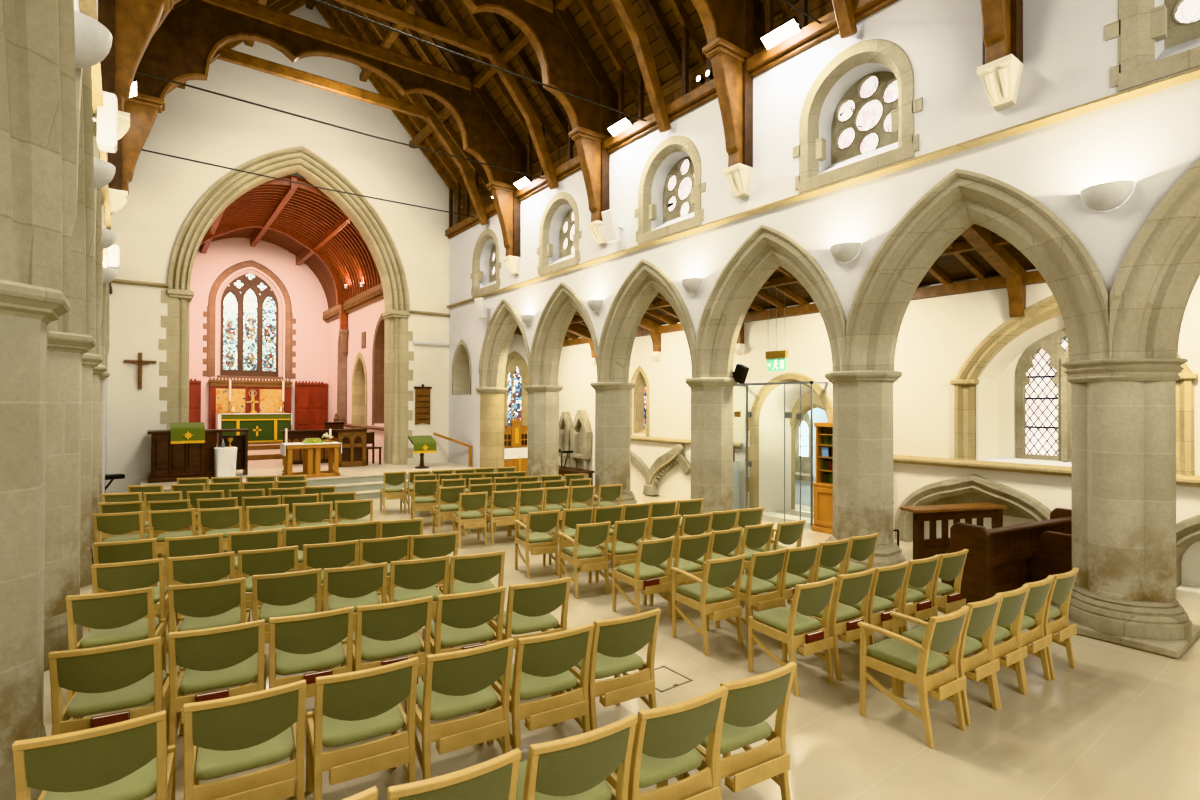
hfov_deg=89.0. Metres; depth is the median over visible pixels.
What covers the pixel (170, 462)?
pulpit
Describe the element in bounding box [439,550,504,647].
chair
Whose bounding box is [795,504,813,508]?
floor
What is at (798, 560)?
chair
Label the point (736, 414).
glass lobby
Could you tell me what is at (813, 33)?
wall plate
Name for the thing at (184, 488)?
chair
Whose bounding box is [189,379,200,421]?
panelling
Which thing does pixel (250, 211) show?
rib
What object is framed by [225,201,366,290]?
rib
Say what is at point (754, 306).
rafter
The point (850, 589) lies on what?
chair
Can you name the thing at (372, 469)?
floor
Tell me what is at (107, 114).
floodlight
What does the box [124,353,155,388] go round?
wall cross
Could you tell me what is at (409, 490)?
chair
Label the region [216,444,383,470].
floor
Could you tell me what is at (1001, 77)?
stone corbel
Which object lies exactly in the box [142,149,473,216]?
rod
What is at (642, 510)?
chair
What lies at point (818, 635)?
book
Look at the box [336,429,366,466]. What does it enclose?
stall
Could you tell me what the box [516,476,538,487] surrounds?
chair
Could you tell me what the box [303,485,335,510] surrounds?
chair
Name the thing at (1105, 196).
wall light
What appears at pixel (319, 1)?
rod
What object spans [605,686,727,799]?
chair
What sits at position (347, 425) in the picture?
trim
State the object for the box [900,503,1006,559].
pew frontal
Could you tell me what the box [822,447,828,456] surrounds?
booklet
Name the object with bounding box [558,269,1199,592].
wall
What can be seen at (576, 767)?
chair
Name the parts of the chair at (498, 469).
rail, backrest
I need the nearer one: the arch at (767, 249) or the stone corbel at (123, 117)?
the stone corbel at (123, 117)
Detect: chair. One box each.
[12,710,175,799]
[48,636,168,741]
[65,587,165,704]
[91,558,168,629]
[92,511,153,542]
[93,538,164,603]
[98,501,153,542]
[102,492,144,512]
[127,485,163,510]
[143,491,182,533]
[147,499,197,537]
[148,508,202,557]
[164,533,226,615]
[168,551,237,652]
[168,577,249,685]
[168,619,265,745]
[171,483,205,512]
[177,477,208,490]
[183,679,305,799]
[187,490,224,538]
[197,497,238,555]
[197,506,246,549]
[207,482,240,506]
[211,476,241,489]
[227,528,280,578]
[228,489,264,505]
[237,545,297,608]
[242,481,274,524]
[242,495,281,530]
[246,475,275,495]
[246,504,291,546]
[252,568,321,681]
[268,487,303,521]
[269,606,353,697]
[276,480,307,487]
[277,475,305,480]
[282,494,320,546]
[283,524,332,571]
[292,501,332,526]
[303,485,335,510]
[303,540,358,612]
[306,657,418,799]
[321,491,356,523]
[322,562,387,670]
[332,520,378,566]
[335,499,372,523]
[342,786,377,799]
[352,596,432,683]
[358,535,410,591]
[366,432,381,464]
[379,518,423,593]
[380,471,405,514]
[386,555,449,658]
[387,748,520,799]
[404,638,513,779]
[406,470,430,512]
[409,531,458,584]
[411,480,438,526]
[414,474,436,516]
[422,586,505,685]
[432,469,452,486]
[432,486,465,535]
[438,473,460,493]
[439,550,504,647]
[440,478,465,525]
[453,492,487,547]
[454,468,474,487]
[461,472,482,492]
[461,483,493,534]
[468,477,491,501]
[475,467,494,472]
[483,472,504,482]
[486,482,518,532]
[486,490,518,544]
[487,623,593,761]
[489,577,570,694]
[493,476,516,490]
[496,466,515,471]
[505,471,526,488]
[509,488,544,535]
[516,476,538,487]
[516,714,637,799]
[518,481,542,530]
[535,486,569,531]
[540,475,561,486]
[543,479,566,506]
[549,507,593,573]
[558,608,660,730]
[559,478,591,520]
[560,485,594,528]
[564,473,584,485]
[592,505,623,557]
[595,518,647,593]
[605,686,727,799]
[608,502,650,554]
[612,536,674,618]
[630,515,680,578]
[649,500,676,538]
[650,532,711,617]
[665,662,796,799]
[670,512,711,558]
[675,498,703,534]
[682,527,742,602]
[689,509,738,552]
[715,522,773,574]
[716,548,786,643]
[731,507,763,547]
[748,577,836,695]
[751,543,819,616]
[786,538,850,620]
[790,568,875,679]
[818,533,878,581]
[829,561,908,644]
[873,554,939,631]
[898,593,1002,725]
[908,549,968,621]
[933,584,1029,708]
[997,575,1054,692]
[1024,567,1078,679]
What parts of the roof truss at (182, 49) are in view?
wall post, capital moulding, cusp moulding, collar moulding, cusp moulding, capital moulding, wall post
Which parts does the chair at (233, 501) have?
rail, backrest, rail, leg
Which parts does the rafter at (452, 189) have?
ashlar post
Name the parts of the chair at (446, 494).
leg, leg, seat, rail, backrest, rail, leg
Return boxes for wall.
[74,0,107,492]
[106,4,461,492]
[189,238,327,429]
[327,298,384,460]
[448,0,1199,467]
[508,334,527,447]
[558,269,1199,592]
[795,408,827,505]
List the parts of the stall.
panel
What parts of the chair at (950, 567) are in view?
seat, leg, rail, backrest, rail, leg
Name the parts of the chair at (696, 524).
leg, backrest, rail, leg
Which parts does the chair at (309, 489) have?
rail, backrest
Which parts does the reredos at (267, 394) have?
painted panel, panel, painted panel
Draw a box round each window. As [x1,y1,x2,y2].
[203,260,295,378]
[334,333,346,423]
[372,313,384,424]
[471,229,500,296]
[504,351,528,430]
[537,192,580,275]
[631,366,648,436]
[634,135,705,244]
[793,39,921,192]
[795,412,810,481]
[950,295,1197,475]
[1105,0,1199,91]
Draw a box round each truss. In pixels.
[98,0,624,221]
[108,0,534,256]
[152,0,573,189]
[167,0,488,224]
[612,0,690,132]
[691,0,764,167]
[832,0,856,37]
[980,0,1022,64]
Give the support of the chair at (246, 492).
on the floor at (1123, 723)
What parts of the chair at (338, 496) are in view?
seat, rail, rail, backrest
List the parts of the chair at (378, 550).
leg, seat, rail, backrest, leg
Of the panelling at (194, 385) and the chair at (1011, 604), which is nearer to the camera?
the chair at (1011, 604)
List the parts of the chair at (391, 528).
leg, rail, backrest, leg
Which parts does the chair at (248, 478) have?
rail, backrest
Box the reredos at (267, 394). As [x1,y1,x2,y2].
[208,377,291,441]
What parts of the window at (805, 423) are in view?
sill, glass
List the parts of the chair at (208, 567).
leg, rail, backrest, leg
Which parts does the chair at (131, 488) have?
rail, backrest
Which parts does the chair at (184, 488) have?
rail, backrest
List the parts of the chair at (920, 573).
seat, leg, rail, backrest, rail, leg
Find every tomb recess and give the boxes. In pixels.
[895,474,1051,541]
[1176,515,1199,587]
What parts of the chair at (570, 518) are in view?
leg, seat, rail, rail, backrest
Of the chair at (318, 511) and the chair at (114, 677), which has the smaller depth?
the chair at (114, 677)
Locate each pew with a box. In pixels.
[941,508,1071,604]
[1030,531,1071,581]
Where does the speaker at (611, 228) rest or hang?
attached to the wall at (1151, 140)
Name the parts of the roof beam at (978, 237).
wall post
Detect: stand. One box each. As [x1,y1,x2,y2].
[214,447,237,476]
[559,449,572,467]
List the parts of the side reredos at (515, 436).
frame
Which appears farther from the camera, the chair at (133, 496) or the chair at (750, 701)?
the chair at (133, 496)
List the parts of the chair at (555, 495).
leg, seat, backrest, rail, leg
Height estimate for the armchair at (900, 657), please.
0.803 m
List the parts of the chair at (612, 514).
leg, backrest, rail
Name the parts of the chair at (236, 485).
rail, backrest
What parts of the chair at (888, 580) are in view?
seat, leg, rail, backrest, rail, leg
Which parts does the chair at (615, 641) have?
rail, leg, seat, rail, backrest, rail, rail, leg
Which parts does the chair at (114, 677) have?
leg, rail, rail, backrest, rail, seat, leg, rail, leg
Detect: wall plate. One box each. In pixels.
[445,0,897,238]
[562,271,1045,346]
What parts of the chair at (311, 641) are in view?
leg, seat, rail, rail, backrest, leg, rail, leg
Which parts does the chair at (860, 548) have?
seat, leg, backrest, rail, leg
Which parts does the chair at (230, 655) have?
leg, rail, leg, rail, backrest, rail, seat, leg, leg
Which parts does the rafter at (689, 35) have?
ashlar post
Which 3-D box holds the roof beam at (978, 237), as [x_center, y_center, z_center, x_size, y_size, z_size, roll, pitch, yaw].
[4.939,-1.695,7.721,1.896,1.128,0.170,0,-1,-37]
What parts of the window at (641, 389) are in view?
sill, glass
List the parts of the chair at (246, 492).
rail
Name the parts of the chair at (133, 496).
rail, backrest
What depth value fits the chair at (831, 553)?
5.87 m
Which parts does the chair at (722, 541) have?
seat, leg, backrest, rail, leg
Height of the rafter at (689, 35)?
5.162 m
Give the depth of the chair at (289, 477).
10.98 m
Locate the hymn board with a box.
[414,384,431,424]
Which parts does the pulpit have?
panel, moulding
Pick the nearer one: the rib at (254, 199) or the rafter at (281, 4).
the rafter at (281, 4)
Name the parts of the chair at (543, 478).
rail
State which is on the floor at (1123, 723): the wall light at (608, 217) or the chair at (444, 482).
the chair at (444, 482)
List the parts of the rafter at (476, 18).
ashlar post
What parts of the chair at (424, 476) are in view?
backrest, rail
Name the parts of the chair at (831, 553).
seat, leg, backrest, rail, leg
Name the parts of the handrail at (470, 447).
rail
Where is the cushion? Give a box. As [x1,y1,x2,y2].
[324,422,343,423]
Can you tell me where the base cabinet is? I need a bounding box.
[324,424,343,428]
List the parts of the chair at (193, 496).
backrest, rail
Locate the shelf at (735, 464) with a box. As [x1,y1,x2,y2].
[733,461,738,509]
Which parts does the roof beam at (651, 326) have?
wall post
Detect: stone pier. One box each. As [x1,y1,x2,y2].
[0,279,69,799]
[44,330,95,671]
[80,353,102,587]
[92,365,106,544]
[98,372,109,513]
[475,387,507,471]
[524,385,562,487]
[590,382,636,512]
[685,377,739,530]
[825,370,904,568]
[1048,358,1199,658]
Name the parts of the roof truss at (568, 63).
wall post, capital moulding, cusp moulding, capital moulding, wall post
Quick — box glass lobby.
[734,381,827,529]
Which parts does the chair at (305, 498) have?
leg, seat, rail, rail, backrest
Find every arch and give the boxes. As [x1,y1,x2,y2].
[0,0,76,294]
[47,67,93,334]
[86,140,101,353]
[98,205,106,364]
[104,248,108,371]
[159,146,413,464]
[199,223,348,355]
[479,299,529,387]
[529,282,597,384]
[598,259,695,381]
[695,225,846,377]
[846,169,1108,370]
[1109,158,1199,358]
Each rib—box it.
[206,221,345,300]
[207,219,347,299]
[209,217,349,298]
[210,215,352,297]
[211,212,354,296]
[221,210,356,295]
[222,208,359,294]
[223,205,361,292]
[224,203,363,291]
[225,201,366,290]
[229,198,368,289]
[233,195,371,288]
[236,193,374,286]
[243,190,377,285]
[248,187,379,283]
[255,184,380,282]
[261,177,333,202]
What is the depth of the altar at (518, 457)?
16.80 m
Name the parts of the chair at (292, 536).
leg, rail, seat, backrest, rail, leg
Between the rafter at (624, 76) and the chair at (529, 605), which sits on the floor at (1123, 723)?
the chair at (529, 605)
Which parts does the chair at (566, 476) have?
rail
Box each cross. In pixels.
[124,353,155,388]
[250,396,257,412]
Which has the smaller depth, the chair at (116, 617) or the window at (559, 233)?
the chair at (116, 617)
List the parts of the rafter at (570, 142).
ashlar post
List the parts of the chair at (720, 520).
backrest, rail, leg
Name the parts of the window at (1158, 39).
sill, glass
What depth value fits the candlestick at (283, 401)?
21.57 m
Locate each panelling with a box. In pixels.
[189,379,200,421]
[294,381,327,429]
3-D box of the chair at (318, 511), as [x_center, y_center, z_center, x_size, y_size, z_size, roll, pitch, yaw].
[-3.848,1.744,8.204,0.477,0.803,0.556,0,0,-22]
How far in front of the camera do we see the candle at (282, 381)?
21.57 m
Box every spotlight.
[696,75,704,83]
[705,70,713,77]
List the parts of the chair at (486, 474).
rail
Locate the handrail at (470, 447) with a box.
[433,433,471,466]
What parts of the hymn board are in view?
cornice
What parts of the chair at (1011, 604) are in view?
seat, leg, rail, backrest, rail, leg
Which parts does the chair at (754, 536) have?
seat, leg, rail, backrest, rail, leg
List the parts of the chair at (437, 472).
rail, backrest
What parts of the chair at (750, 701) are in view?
rail, leg, leg, seat, rail, backrest, rail, rail, leg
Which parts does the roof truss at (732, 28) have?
cusp moulding, capital moulding, wall post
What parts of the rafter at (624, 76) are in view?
ashlar post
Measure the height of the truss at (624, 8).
5.554 m
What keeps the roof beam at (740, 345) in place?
attached to the wall at (937, 336)
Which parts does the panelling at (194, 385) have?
cornice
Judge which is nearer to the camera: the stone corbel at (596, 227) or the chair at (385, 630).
the chair at (385, 630)
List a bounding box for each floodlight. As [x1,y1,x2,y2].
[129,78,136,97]
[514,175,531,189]
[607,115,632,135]
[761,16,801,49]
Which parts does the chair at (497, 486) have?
leg, rail, backrest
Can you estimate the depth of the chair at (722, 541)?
6.35 m
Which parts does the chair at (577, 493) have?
leg, seat, backrest, rail, leg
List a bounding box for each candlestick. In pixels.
[227,380,231,413]
[282,381,284,412]
[282,428,287,471]
[329,429,333,441]
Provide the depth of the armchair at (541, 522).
7.45 m
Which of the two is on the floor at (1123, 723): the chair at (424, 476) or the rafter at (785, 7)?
the chair at (424, 476)
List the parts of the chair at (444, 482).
leg, rail, backrest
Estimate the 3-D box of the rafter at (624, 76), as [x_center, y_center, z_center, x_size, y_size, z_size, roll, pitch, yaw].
[-0.722,-7.411,10.275,4.580,5.162,0.085,0,-1,-37]
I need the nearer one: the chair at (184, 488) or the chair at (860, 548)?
the chair at (860, 548)
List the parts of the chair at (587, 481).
backrest, rail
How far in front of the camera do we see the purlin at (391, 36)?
14.12 m
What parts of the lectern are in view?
post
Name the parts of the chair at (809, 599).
leg, rail, leg, seat, leg, rail, backrest, rail, leg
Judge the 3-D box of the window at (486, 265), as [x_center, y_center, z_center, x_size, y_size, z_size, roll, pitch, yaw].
[-2.744,-3.533,15.716,0.474,1.630,1.700,0,-1,-37]
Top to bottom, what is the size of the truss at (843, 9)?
5.554 m
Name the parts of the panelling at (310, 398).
cornice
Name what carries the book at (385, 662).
in the chair at (385, 630)
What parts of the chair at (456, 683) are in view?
leg, rail, leg, seat, rail, rail, backrest, rail, leg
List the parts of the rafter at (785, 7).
ashlar post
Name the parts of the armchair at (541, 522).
leg, rail, armrest, leg, seat, rail, rail, backrest, leg, leg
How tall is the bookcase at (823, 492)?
1.800 m
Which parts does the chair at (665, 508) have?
backrest, rail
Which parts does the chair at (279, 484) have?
backrest, rail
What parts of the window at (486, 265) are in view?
sill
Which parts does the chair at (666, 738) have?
rail, leg, seat, leg, rail, backrest, rail, rail, leg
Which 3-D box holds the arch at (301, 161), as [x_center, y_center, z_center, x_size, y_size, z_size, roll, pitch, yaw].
[-7.562,-2.256,15.318,5.678,7.980,0.800,0,-1,-37]
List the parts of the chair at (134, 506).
leg, rail, backrest, rail, leg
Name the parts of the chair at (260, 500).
leg, rail, rail, backrest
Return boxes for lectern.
[408,437,428,468]
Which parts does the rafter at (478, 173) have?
ashlar post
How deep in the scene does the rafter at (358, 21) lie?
14.88 m
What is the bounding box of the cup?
[227,438,232,446]
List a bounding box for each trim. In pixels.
[79,0,110,229]
[111,279,167,287]
[343,424,383,430]
[409,310,449,316]
[446,67,1199,307]
[631,436,741,448]
[893,455,1199,486]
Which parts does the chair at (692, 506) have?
leg, backrest, rail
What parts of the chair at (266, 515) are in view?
leg, rail, backrest, seat, leg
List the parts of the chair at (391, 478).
leg, leg, seat, rail, rail, backrest, leg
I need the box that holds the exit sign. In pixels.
[765,286,787,370]
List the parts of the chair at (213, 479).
rail, backrest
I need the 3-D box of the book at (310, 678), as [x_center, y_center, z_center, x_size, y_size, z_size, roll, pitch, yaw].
[-1.764,1.766,3.824,0.163,0.118,0.030,0,0,-27]
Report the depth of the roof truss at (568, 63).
10.84 m
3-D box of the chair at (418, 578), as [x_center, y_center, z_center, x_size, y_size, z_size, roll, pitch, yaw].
[-1.605,1.731,5.322,0.477,0.803,0.556,0,0,-26]
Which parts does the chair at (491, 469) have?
backrest, rail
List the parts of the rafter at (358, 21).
ashlar post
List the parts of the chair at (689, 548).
leg, leg, seat, rail, backrest, rail, leg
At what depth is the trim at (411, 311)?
16.98 m
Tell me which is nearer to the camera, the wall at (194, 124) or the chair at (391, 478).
the chair at (391, 478)
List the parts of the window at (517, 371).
glass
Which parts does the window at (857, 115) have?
sill, glass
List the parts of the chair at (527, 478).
rail, backrest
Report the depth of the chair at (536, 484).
10.21 m
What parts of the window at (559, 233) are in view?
sill, glass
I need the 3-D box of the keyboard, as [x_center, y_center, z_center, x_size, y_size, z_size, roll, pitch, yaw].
[-9.611,1.802,11.746,0.280,0.699,0.700,0,0,36]
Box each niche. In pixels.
[452,340,470,394]
[559,410,591,477]
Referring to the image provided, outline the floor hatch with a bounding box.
[654,666,692,691]
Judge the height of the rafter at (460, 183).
5.162 m
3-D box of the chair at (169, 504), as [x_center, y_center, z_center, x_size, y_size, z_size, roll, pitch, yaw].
[-5.827,1.739,8.353,0.477,0.803,0.556,0,0,-21]
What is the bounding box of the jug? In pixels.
[220,439,225,446]
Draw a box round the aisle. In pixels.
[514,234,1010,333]
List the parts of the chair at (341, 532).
leg, rail, backrest, leg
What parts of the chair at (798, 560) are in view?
seat, leg, rail, backrest, rail, leg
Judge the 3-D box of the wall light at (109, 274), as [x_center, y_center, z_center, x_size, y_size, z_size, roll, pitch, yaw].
[-7.143,-1.795,8.901,0.194,0.210,0.390,0,-1,-37]
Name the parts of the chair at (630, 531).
leg, rail, leg, seat, rail, backrest, rail, leg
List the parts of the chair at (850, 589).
rail, leg, seat, rail, backrest, rail, leg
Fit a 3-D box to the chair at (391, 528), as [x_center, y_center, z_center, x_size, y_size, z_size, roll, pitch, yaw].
[-2.327,1.741,7.050,0.477,0.803,0.556,0,0,-27]
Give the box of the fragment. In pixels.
[630,444,690,495]
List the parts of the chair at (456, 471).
rail, backrest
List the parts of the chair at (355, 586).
leg, seat, rail, backrest, leg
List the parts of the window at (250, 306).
glass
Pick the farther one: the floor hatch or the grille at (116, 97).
the grille at (116, 97)
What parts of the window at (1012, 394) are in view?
sill, glass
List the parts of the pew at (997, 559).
rail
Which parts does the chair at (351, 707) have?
leg, rail, leg, seat, rail, rail, backrest, rail, leg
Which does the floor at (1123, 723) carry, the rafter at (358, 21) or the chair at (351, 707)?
the chair at (351, 707)
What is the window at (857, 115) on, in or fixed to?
in the wall at (1151, 140)
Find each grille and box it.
[116,97,117,149]
[474,299,482,317]
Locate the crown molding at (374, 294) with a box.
[322,283,383,321]
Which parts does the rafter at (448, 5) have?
ashlar post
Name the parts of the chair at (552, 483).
backrest, rail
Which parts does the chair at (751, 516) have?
leg, backrest, rail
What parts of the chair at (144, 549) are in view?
leg, rail, backrest, leg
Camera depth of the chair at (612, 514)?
7.79 m
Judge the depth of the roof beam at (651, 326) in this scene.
13.90 m
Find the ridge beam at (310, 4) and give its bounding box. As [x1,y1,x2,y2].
[306,0,315,9]
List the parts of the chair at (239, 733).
leg, rail, rail, seat, rail, backrest, rail, leg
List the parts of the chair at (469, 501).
leg, seat, rail, rail, backrest, leg, leg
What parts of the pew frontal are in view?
post, panel, post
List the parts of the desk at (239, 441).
panel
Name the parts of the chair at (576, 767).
leg, seat, backrest, rail, rail, leg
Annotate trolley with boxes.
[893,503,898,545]
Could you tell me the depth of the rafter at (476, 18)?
12.95 m
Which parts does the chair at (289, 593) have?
leg, rail, rail, backrest, seat, leg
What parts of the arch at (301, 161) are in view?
arch moulding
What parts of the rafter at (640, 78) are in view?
ashlar post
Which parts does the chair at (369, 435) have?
leg, backrest, leg, seat, leg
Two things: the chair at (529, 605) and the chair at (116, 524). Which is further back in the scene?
the chair at (116, 524)
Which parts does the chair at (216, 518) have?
leg, rail, backrest, seat, leg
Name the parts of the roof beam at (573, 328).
wall post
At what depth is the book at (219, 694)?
3.55 m
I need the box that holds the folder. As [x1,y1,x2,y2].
[733,447,734,461]
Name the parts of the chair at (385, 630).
rail, leg, seat, rail, rail, backrest, rail, leg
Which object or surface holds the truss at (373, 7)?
on the wall plate at (813, 33)
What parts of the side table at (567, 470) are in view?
leg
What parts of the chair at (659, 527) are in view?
seat, leg, rail, backrest, leg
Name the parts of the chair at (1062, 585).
seat, leg, rail, backrest, rail, leg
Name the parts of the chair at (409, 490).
leg, backrest, rail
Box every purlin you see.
[245,0,266,46]
[359,0,422,81]
[409,0,573,148]
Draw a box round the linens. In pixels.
[280,441,341,455]
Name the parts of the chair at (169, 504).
rail, backrest, rail, leg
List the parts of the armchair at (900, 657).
leg, rail, armrest, leg, seat, armrest, leg, rail, rail, backrest, rail, leg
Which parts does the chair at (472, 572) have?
leg, seat, rail, backrest, leg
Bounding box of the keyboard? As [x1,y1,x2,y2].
[105,473,124,489]
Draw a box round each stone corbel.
[108,188,127,214]
[117,111,129,140]
[503,255,520,274]
[587,220,606,245]
[722,163,752,198]
[977,54,1022,110]
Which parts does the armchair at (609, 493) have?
leg, seat, backrest, rail, leg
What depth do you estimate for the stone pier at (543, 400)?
13.61 m
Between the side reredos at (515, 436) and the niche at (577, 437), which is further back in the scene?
the side reredos at (515, 436)
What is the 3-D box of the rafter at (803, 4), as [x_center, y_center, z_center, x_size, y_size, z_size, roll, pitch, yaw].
[1.570,-7.426,7.225,4.580,5.162,0.085,0,-1,-37]
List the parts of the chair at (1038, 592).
seat, leg, rail, backrest, rail, leg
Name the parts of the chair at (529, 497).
leg, rail, seat, backrest, rail, leg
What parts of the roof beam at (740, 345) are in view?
wall post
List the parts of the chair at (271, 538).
leg, seat, rail, backrest, leg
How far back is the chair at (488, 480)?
10.70 m
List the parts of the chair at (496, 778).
backrest, leg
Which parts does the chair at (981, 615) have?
leg, seat, leg, rail, backrest, rail, leg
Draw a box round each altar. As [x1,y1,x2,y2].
[215,413,291,441]
[282,444,339,477]
[504,447,527,475]
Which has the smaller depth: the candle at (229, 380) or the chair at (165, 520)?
the chair at (165, 520)
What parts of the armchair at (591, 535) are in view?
leg, rail, armrest, leg, seat, leg, rail, backrest, rail, leg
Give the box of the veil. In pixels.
[302,438,323,443]
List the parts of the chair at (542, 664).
leg, rail, leg, seat, rail, rail, backrest, rail, leg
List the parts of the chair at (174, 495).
leg, rail, backrest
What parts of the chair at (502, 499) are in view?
leg, seat, rail, backrest, rail, leg, leg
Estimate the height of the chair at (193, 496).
0.803 m
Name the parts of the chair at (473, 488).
leg, rail, backrest, rail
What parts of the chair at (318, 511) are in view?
leg, rail, backrest, seat, leg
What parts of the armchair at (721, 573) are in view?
leg, rail, armrest, seat, leg, leg, rail, backrest, rail, leg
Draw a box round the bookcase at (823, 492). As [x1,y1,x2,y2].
[812,422,832,533]
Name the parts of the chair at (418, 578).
leg, seat, backrest, rail, rail, leg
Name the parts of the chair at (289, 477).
rail, backrest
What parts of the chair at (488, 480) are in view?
rail, backrest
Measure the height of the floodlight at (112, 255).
0.340 m
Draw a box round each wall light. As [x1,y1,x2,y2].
[74,10,112,67]
[94,157,115,188]
[101,228,116,248]
[103,267,117,283]
[521,314,533,324]
[587,299,602,311]
[602,211,614,240]
[682,277,702,292]
[830,242,860,262]
[1080,180,1134,210]
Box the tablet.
[361,331,365,347]
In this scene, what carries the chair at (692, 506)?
on the floor at (1123, 723)
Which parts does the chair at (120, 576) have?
leg, rail, backrest, rail, seat, leg, rail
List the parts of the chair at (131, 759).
leg, rail, rail, backrest, seat, leg, rail, leg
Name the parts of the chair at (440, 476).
rail, backrest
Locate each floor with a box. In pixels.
[43,479,1199,799]
[140,462,477,493]
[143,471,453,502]
[216,441,282,445]
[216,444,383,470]
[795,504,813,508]
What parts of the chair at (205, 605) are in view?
leg, rail, backrest, seat, leg, rail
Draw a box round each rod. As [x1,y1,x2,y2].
[136,71,542,178]
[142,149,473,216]
[314,0,645,120]
[782,0,820,23]
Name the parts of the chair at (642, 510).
leg, backrest, rail, leg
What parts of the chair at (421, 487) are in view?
leg, seat, rail, rail, backrest, leg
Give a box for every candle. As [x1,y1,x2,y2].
[229,380,230,400]
[282,381,283,400]
[285,428,287,442]
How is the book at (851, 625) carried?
in the chair at (850, 589)
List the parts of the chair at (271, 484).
backrest, rail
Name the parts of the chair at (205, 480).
rail, backrest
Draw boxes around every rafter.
[223,0,307,48]
[266,0,279,6]
[269,0,295,10]
[314,2,464,227]
[324,0,472,223]
[341,3,484,218]
[362,11,490,213]
[386,0,439,66]
[403,0,521,171]
[440,0,531,179]
[460,0,561,175]
[529,42,572,160]
[566,333,577,338]
[579,0,637,119]
[607,0,662,120]
[645,309,676,324]
[650,300,678,318]
[657,293,667,301]
[669,0,706,95]
[707,58,712,81]
[750,302,764,311]
[757,290,786,308]
[765,0,791,48]
[765,277,808,305]
[777,267,802,286]
[799,0,807,27]
[928,264,952,284]
[947,242,988,279]
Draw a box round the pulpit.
[147,429,218,482]
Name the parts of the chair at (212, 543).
leg, rail, backrest, leg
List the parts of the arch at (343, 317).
wall post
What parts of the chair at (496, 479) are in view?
rail, backrest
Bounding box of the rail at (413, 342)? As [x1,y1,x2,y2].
[413,342,448,344]
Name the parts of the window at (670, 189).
sill, glass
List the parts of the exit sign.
panel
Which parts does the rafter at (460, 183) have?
ashlar post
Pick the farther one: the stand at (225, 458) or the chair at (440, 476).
the stand at (225, 458)
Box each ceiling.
[211,175,337,308]
[321,0,798,199]
[516,230,1035,338]
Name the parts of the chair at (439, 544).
leg, rail, backrest, leg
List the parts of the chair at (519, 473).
rail, backrest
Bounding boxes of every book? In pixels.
[90,710,129,727]
[195,689,228,701]
[304,669,332,684]
[382,656,407,665]
[462,643,485,649]
[644,578,658,589]
[806,630,823,643]
[847,618,863,630]
[881,610,896,622]
[917,600,931,611]
[947,592,960,602]
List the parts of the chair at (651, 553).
leg, rail, leg, seat, leg, rail, rail, backrest, leg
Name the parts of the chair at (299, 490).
rail, backrest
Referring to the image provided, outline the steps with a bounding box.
[248,445,282,459]
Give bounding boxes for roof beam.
[567,324,595,365]
[639,316,661,360]
[735,323,744,354]
[961,224,1025,316]
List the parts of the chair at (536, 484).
rail, backrest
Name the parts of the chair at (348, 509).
leg, seat, rail, backrest, leg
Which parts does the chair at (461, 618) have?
rail, leg, seat, rail, backrest, rail, rail, leg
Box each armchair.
[514,510,559,578]
[558,521,610,598]
[587,484,622,506]
[671,554,745,655]
[747,519,805,574]
[858,605,969,748]
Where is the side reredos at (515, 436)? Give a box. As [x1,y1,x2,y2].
[504,418,527,447]
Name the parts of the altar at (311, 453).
leg, leg, frame, leg, leg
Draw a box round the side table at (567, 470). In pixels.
[559,466,594,484]
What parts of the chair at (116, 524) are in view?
leg, rail, backrest, seat, leg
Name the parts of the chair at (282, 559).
leg, rail, seat, rail, backrest, leg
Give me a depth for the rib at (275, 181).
15.86 m
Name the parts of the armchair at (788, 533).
seat, leg, backrest, rail, leg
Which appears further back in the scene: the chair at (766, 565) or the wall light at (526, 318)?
the wall light at (526, 318)
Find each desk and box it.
[217,429,249,474]
[280,429,337,463]
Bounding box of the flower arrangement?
[322,432,332,441]
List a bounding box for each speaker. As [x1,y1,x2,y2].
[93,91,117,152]
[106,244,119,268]
[474,297,490,319]
[601,209,622,242]
[733,364,748,383]
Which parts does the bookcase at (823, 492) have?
cupboard door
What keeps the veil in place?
on the linens
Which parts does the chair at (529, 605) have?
rail, leg, seat, rail, rail, backrest, leg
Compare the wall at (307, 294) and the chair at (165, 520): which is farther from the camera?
the wall at (307, 294)
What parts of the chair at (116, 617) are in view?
leg, rail, backrest, seat, leg, rail, leg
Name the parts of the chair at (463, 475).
rail, backrest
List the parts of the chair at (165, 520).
leg, rail, rail, backrest, seat, leg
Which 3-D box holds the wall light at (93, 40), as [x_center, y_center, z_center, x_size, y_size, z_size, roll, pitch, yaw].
[-2.828,-1.940,3.388,0.194,0.210,0.390,0,-1,-37]
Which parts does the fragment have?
rib moulding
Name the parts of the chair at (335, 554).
leg, rail, backrest, leg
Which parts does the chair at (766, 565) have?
leg, rail, leg, seat, rail, backrest, rail, leg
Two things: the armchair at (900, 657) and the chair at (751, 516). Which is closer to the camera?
the armchair at (900, 657)

